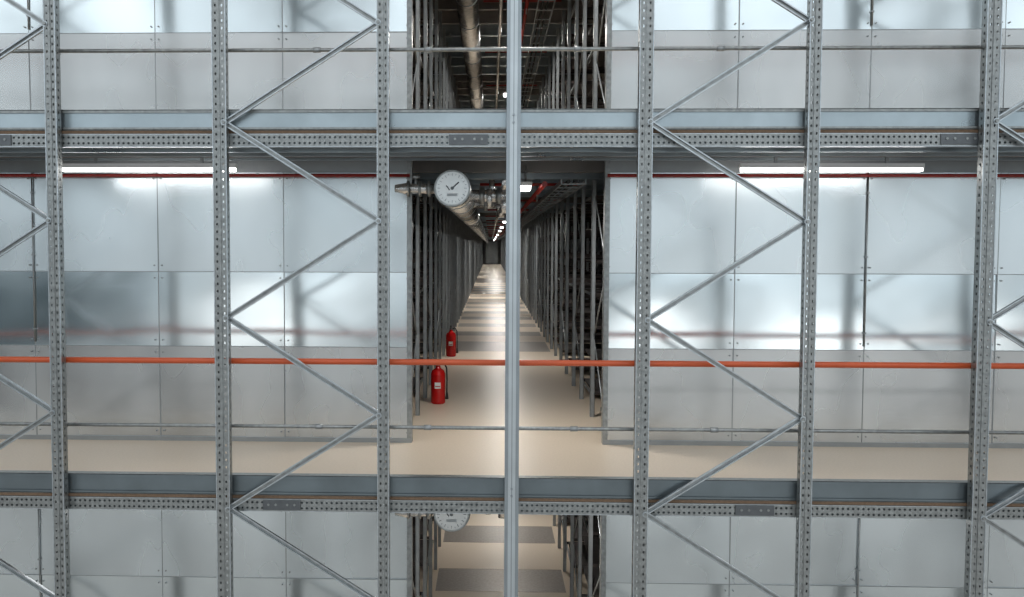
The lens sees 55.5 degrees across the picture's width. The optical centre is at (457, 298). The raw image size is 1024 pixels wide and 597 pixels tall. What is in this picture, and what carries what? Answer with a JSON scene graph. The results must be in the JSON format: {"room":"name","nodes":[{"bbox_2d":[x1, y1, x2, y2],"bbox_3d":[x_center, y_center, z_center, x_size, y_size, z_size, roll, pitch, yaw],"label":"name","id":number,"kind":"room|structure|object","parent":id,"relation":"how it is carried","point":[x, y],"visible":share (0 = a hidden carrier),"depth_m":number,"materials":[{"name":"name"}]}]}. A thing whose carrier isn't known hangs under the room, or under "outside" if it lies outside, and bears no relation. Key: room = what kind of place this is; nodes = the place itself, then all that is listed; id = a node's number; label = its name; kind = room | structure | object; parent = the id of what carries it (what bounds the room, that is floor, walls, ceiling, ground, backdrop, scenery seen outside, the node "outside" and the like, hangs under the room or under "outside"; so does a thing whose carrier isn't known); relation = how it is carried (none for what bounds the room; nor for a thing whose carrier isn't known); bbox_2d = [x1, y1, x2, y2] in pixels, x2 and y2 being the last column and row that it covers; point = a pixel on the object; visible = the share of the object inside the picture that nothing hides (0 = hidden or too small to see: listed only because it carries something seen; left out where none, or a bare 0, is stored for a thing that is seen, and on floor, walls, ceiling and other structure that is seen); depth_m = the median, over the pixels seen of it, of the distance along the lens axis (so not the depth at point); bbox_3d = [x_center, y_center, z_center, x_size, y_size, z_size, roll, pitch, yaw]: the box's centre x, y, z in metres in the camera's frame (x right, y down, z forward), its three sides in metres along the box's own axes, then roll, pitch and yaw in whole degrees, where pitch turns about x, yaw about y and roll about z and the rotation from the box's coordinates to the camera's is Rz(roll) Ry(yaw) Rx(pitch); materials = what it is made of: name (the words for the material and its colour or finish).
{"room":"warehouse","nodes":[
{"label":"warehouse","id":0,"kind":"room"},
{"bbox_2d":[0,508,412,596],"bbox_3d":[-3.754,2.509,8.039,6.765,2.268,0.084,0,3,2],"label":"wall","id":1,"kind":"structure","parent":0,"point":[114,553],"depth_m":7.94,"materials":[{"name":"silver metal"}]},
{"bbox_2d":[0,161,412,442],"bbox_3d":[-3.748,0.013,7.905,6.765,2.268,0.084,0,3,2],"label":"wall","id":2,"kind":"structure","parent":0,"point":[139,251],"depth_m":7.82,"materials":[{"name":"silver metal"}]},
{"bbox_2d":[0,0,412,109],"bbox_3d":[-3.741,-2.484,7.771,6.765,2.268,0.084,0,3,2],"label":"wall","id":3,"kind":"structure","parent":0,"point":[347,80],"depth_m":7.72,"materials":[{"name":"silver metal"}]},
{"bbox_2d":[422,240,563,263],"bbox_3d":[2.931,-4.376,87.893,14.800,7.500,0.100,0,3,2],"label":"wall","id":4,"kind":"structure","parent":0,"point":[484,242],"depth_m":87.84,"materials":[{"name":"paint"}]},
{"bbox_2d":[486,241,497,263],"bbox_3d":[3.051,-4.150,87.790,1.090,2.060,0.118,0,3,2],"label":"door","id":5,"kind":"structure","parent":4,"relation":"in","point":[491,246],"depth_m":87.78,"materials":[{"name":"metal"}]},
{"bbox_2d":[420,514,587,596],"bbox_3d":[1.565,1.566,47.441,14.800,0.040,81.370,0,3,2],"label":"floor","id":6,"kind":"structure","parent":0,"point":[470,559],"depth_m":12.55,"materials":[{"name":"concrete"}]},
{"bbox_2d":[413,516,440,596],"bbox_3d":[-0.732,0.484,46.673,3.240,2.190,77.000,0,3,2],"label":"shelving rack","id":7,"kind":"object","parent":6,"relation":"on","point":[422,549],"visible":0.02,"depth_m":10.58,"materials":[{"name":"metal"}]},
{"bbox_2d":[553,515,599,596],"bbox_3d":[4.093,0.505,46.513,3.240,2.190,77.000,0,3,2],"label":"shelving rack","id":8,"kind":"object","parent":6,"relation":"on","point":[585,555],"visible":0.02,"depth_m":10.85,"materials":[{"name":"metal"}]},
{"bbox_2d":[413,0,604,108],"bbox_3d":[1.678,-5.793,47.028,14.980,0.300,81.380,0,3,2],"label":"ceiling","id":9,"kind":"structure","parent":0,"point":[488,11],"depth_m":15.16,"materials":[{"name":"metal"}]},
{"bbox_2d":[456,0,483,108],"bbox_3d":[1.304,-5.467,47.336,0.885,0.314,80.445,0,3,2],"label":"insulated pipe","id":10,"kind":"object","parent":9,"relation":"hanging from","point":[468,10],"visible":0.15,"depth_m":13.66,"materials":[{"name":"metal"}]},
{"bbox_2d":[483,0,561,108],"bbox_3d":[1.978,-5.540,47.207,0.980,0.179,79.050,0,3,2],"label":"pipe","id":11,"kind":"object","parent":9,"relation":"hanging from","point":[497,85],"visible":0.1,"depth_m":13.81,"materials":[{"name":"grey metal"}]},
{"bbox_2d":[521,0,555,108],"bbox_3d":[2.269,-5.562,47.221,0.208,0.041,79.000,0,3,2],"label":"cable tray","id":12,"kind":"object","parent":9,"relation":"hanging from","point":[542,3],"visible":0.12,"depth_m":14.41,"materials":[{"name":"metal"}]},
{"bbox_2d":[0,264,1023,480],"bbox_3d":[1.571,-0.931,47.307,14.800,0.040,81.370,0,3,2],"label":"floor","id":13,"kind":"structure","parent":0,"point":[548,397],"depth_m":7.56,"materials":[{"name":"concrete"}]},
{"bbox_2d":[431,365,447,403],"bbox_3d":[-0.194,0.835,9.765,0.146,0.445,0.160,-2,4,-37],"label":"fire extinguisher","id":14,"kind":"object","parent":13,"relation":"on","point":[438,396],"visible":0.9,"depth_m":9.72,"materials":[{"name":"metal"}]},
{"bbox_2d":[413,180,482,415],"bbox_3d":[-0.726,-2.012,46.539,3.240,2.190,77.000,0,3,2],"label":"shelving rack","id":15,"kind":"object","parent":13,"relation":"on","point":[447,268],"visible":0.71,"depth_m":13.04,"materials":[{"name":"metal"}]},
{"bbox_2d":[446,325,457,356],"bbox_3d":[-0.094,0.611,13.958,0.146,0.445,0.160,-2,4,-37],"label":"fire extinguisher","id":16,"kind":"object","parent":13,"relation":"on","point":[451,350],"visible":1,"depth_m":13.91,"materials":[{"name":"metal"}]},
{"bbox_2d":[0,470,1023,519],"bbox_3d":[0.215,1.349,6.669,14.800,0.252,0.088,0,3,2],"label":"beam","id":17,"kind":"structure","parent":13,"relation":"attached to","point":[23,489],"depth_m":6.64,"materials":[{"name":"metal"}]},
{"bbox_2d":[501,180,603,416],"bbox_3d":[4.100,-1.991,46.379,3.240,2.190,77.000,0,3,2],"label":"shelving rack","id":18,"kind":"object","parent":13,"relation":"on","point":[570,278],"visible":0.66,"depth_m":14.01,"materials":[{"name":"metal"}]},
{"bbox_2d":[600,515,1023,596],"bbox_3d":[4.395,2.545,7.769,6.487,2.268,0.084,0,3,2],"label":"wall right partition","id":19,"kind":"structure","parent":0,"point":[899,557],"depth_m":7.77,"materials":[{"name":"silver metal"}]},
{"bbox_2d":[601,161,1023,448],"bbox_3d":[4.402,0.049,7.635,6.487,2.268,0.084,0,3,2],"label":"wall right partition","id":20,"kind":"structure","parent":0,"point":[921,244],"depth_m":7.66,"materials":[{"name":"silver metal"}]},
{"bbox_2d":[605,0,1023,108],"bbox_3d":[4.408,-2.448,7.501,6.487,2.268,0.084,0,3,2],"label":"wall right partition","id":21,"kind":"structure","parent":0,"point":[946,78],"depth_m":7.56,"materials":[{"name":"silver metal"}]},
{"bbox_3d":[9.015,-2.158,46.832,0.100,7.500,81.690,0,3,2],"label":"wall","id":22,"kind":"structure","parent":0,"visible":0},
{"bbox_2d":[856,518,860,596],"bbox_3d":[3.199,2.192,7.755,0.024,1.368,0.030,0,3,2],"label":"conduit","id":23,"kind":"object","parent":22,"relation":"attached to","point":[858,569],"visible":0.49,"depth_m":7.74,"materials":[{"name":"metal"}]},
{"bbox_2d":[862,172,869,346],"bbox_3d":[3.205,-0.304,7.621,0.024,1.368,0.030,0,3,2],"label":"conduit","id":24,"kind":"object","parent":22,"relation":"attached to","point":[867,192],"visible":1,"depth_m":7.61,"materials":[{"name":"metal"}]},
{"bbox_2d":[870,0,874,24],"bbox_3d":[3.212,-2.801,7.487,0.024,1.368,0.030,0,3,2],"label":"conduit","id":25,"kind":"object","parent":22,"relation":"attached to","point":[872,11],"visible":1,"depth_m":7.50,"materials":[{"name":"metal"}]},
{"bbox_3d":[1.578,-3.427,47.173,14.800,0.040,81.370,0,3,2],"label":"deck","id":26,"kind":"object","parent":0,"visible":0},
{"bbox_2d":[413,0,461,108],"bbox_3d":[-0.719,-4.509,46.405,3.240,2.190,77.000,0,3,2],"label":"shelving rack","id":27,"kind":"object","parent":26,"relation":"on","point":[425,63],"visible":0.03,"depth_m":11.89,"materials":[{"name":"metal"}]},
{"bbox_2d":[0,147,1023,239],"bbox_3d":[1.664,-3.264,46.926,14.980,0.260,80.706,0,3,2],"label":"ceiling","id":28,"kind":"structure","parent":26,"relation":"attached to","point":[480,165],"depth_m":7.16,"materials":[{"name":"metal"}]},
{"bbox_2d":[62,157,237,171],"bbox_3d":[-2.307,-1.019,7.237,1.320,0.143,0.060,0,3,2],"label":"lamp","id":29,"kind":"object","parent":28,"relation":"hanging from","point":[66,167],"visible":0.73,"depth_m":7.21,"materials":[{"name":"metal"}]},
{"bbox_2d":[0,173,409,176],"bbox_3d":[-3.733,-0.987,7.767,6.715,0.029,0.078,0,3,2],"label":"pipe","id":30,"kind":"object","parent":28,"relation":"hanging from","point":[94,174],"visible":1,"depth_m":7.68,"materials":[{"name":"red paint"}]},
{"bbox_2d":[395,169,505,242],"bbox_3d":[1.298,-2.970,47.470,0.885,0.314,80.445,0,3,2],"label":"insulated pipe","id":31,"kind":"object","parent":28,"relation":"hanging from","point":[452,188],"visible":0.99,"depth_m":7.40,"materials":[{"name":"metal"}]},
{"bbox_2d":[520,165,531,190],"bbox_3d":[0.563,-1.003,8.094,0.100,0.200,0.300,0,3,2],"label":"lamp","id":32,"kind":"object","parent":28,"relation":"attached to","point":[524,186],"visible":0.88,"depth_m":7.96,"materials":[{"name":"metal"}]},
{"bbox_2d":[480,180,576,240],"bbox_3d":[1.972,-3.044,47.341,0.980,0.179,79.050,0,3,2],"label":"pipe","id":33,"kind":"object","parent":28,"relation":"hanging from","point":[491,233],"visible":0.64,"depth_m":12.32,"materials":[{"name":"grey metal"}]},
{"bbox_2d":[497,179,586,240],"bbox_3d":[2.263,-3.065,47.355,0.208,0.041,79.000,0,3,2],"label":"cable tray","id":34,"kind":"object","parent":28,"relation":"hanging from","point":[554,191],"visible":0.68,"depth_m":10.48,"materials":[{"name":"metal"}]},
{"bbox_2d":[607,174,1023,176],"bbox_3d":[4.386,-0.951,7.498,6.437,0.029,0.078,0,3,2],"label":"pipe","id":35,"kind":"object","parent":28,"relation":"hanging from","point":[608,175],"visible":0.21,"depth_m":7.51,"materials":[{"name":"red paint"}]},
{"bbox_2d":[739,157,924,171],"bbox_3d":[2.720,-0.997,7.070,1.320,0.143,0.060,0,3,2],"label":"lamp","id":36,"kind":"object","parent":28,"relation":"hanging from","point":[744,167],"visible":0.82,"depth_m":7.04,"materials":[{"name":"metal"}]},
{"bbox_2d":[0,108,1023,147],"bbox_3d":[0.222,-1.147,6.535,14.800,0.252,0.088,0,3,2],"label":"beam","id":37,"kind":"structure","parent":26,"relation":"attached to","point":[698,127],"depth_m":6.51,"materials":[{"name":"metal"}]},
{"bbox_2d":[0,45,1023,54],"bbox_3d":[0.223,-1.668,6.494,14.760,0.037,0.050,0,3,2],"label":"rail","id":38,"kind":"object","parent":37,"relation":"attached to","point":[931,47],"visible":0.72,"depth_m":6.48,"materials":[{"name":"metal"}]},
{"bbox_2d":[532,0,605,108],"bbox_3d":[4.106,-4.487,46.245,3.240,2.190,77.000,0,3,2],"label":"shelving rack","id":39,"kind":"object","parent":26,"relation":"on","point":[584,63],"visible":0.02,"depth_m":11.87,"materials":[{"name":"metal"}]},
{"bbox_3d":[1.304,2.063,39.645,14.800,0.200,97.000,0,3,2],"label":"ground","id":40,"kind":"structure","parent":0,"visible":0},
{"bbox_2d":[0,0,70,596],"bbox_3d":[-3.286,-0.059,6.629,1.216,7.550,0.120,0,3,2],"label":"frame","id":41,"kind":"object","parent":40,"relation":"on","point":[57,411],"visible":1,"depth_m":6.59,"materials":[{"name":"metal"}]},
{"bbox_2d":[211,0,389,596],"bbox_3d":[-1.052,-0.049,6.555,1.216,7.550,0.120,0,3,2],"label":"frame","id":42,"kind":"object","parent":40,"relation":"on","point":[382,220],"visible":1,"depth_m":6.54,"materials":[{"name":"metal"}]},
{"bbox_2d":[0,356,1023,369],"bbox_3d":[0.217,0.439,6.611,14.760,0.046,0.058,0,3,2],"label":"guard rail","id":43,"kind":"object","parent":42,"relation":"attached to","point":[627,363],"visible":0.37,"depth_m":6.59,"materials":[{"name":"metal"}]},
{"bbox_2d":[0,422,1023,434],"bbox_3d":[0.216,0.888,6.631,14.760,0.037,0.050,0,3,2],"label":"rail","id":44,"kind":"object","parent":42,"relation":"attached to","point":[316,426],"visible":0.79,"depth_m":6.62,"materials":[{"name":"metal"}]},
{"bbox_2d":[504,0,521,596],"bbox_3d":[0.366,-0.042,6.503,0.094,7.550,0.100,0,3,2],"label":"support post","id":45,"kind":"object","parent":40,"relation":"on","point":[514,7],"visible":1,"depth_m":6.47,"materials":[{"name":"metal"}]},
{"bbox_2d":[631,0,822,596],"bbox_3d":[1.778,-0.036,6.462,1.216,7.550,0.120,0,3,2],"label":"frame","id":46,"kind":"object","parent":40,"relation":"on","point":[648,122],"visible":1,"depth_m":6.44,"materials":[{"name":"metal"}]},
{"bbox_2d":[964,0,1023,596],"bbox_3d":[4.012,-0.027,6.388,1.216,7.550,0.120,0,3,2],"label":"frame","id":47,"kind":"object","parent":40,"relation":"on","point":[981,322],"visible":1,"depth_m":6.39,"materials":[{"name":"metal"}]},
{"bbox_3d":[-5.877,-2.223,47.326,0.100,7.500,81.690,0,3,2],"label":"wall","id":48,"kind":"structure","parent":0,"visible":0},
{"bbox_2d":[26,0,28,29],"bbox_3d":[-3.424,-2.830,7.707,0.024,1.368,0.030,0,3,2],"label":"conduit","id":49,"kind":"object","parent":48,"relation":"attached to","point":[27,0],"visible":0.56,"depth_m":7.73,"materials":[{"name":"metal"}]},
{"bbox_2d":[30,172,36,341],"bbox_3d":[-3.431,-0.333,7.841,0.024,1.368,0.030,0,3,2],"label":"conduit","id":50,"kind":"object","parent":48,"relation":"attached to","point":[31,192],"visible":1,"depth_m":7.83,"materials":[{"name":"metal"}]},
{"bbox_2d":[38,509,41,596],"bbox_3d":[-3.437,2.163,7.975,0.024,1.368,0.030,0,3,2],"label":"conduit","id":51,"kind":"object","parent":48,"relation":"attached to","point":[39,558],"visible":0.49,"depth_m":7.96,"materials":[{"name":"metal"}]},
{"bbox_3d":[1.657,-0.767,47.060,14.980,0.260,80.706,0,3,2],"label":"joist","id":52,"kind":"object","parent":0,"visible":0},
{"bbox_2d":[395,513,503,531],"bbox_3d":[1.291,-0.474,47.604,0.885,0.314,80.445,0,3,2],"label":"insulated pipe","id":53,"kind":"object","parent":52,"relation":"hanging from","point":[447,522],"visible":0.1,"depth_m":7.47,"materials":[{"name":"metal"}]}
]}

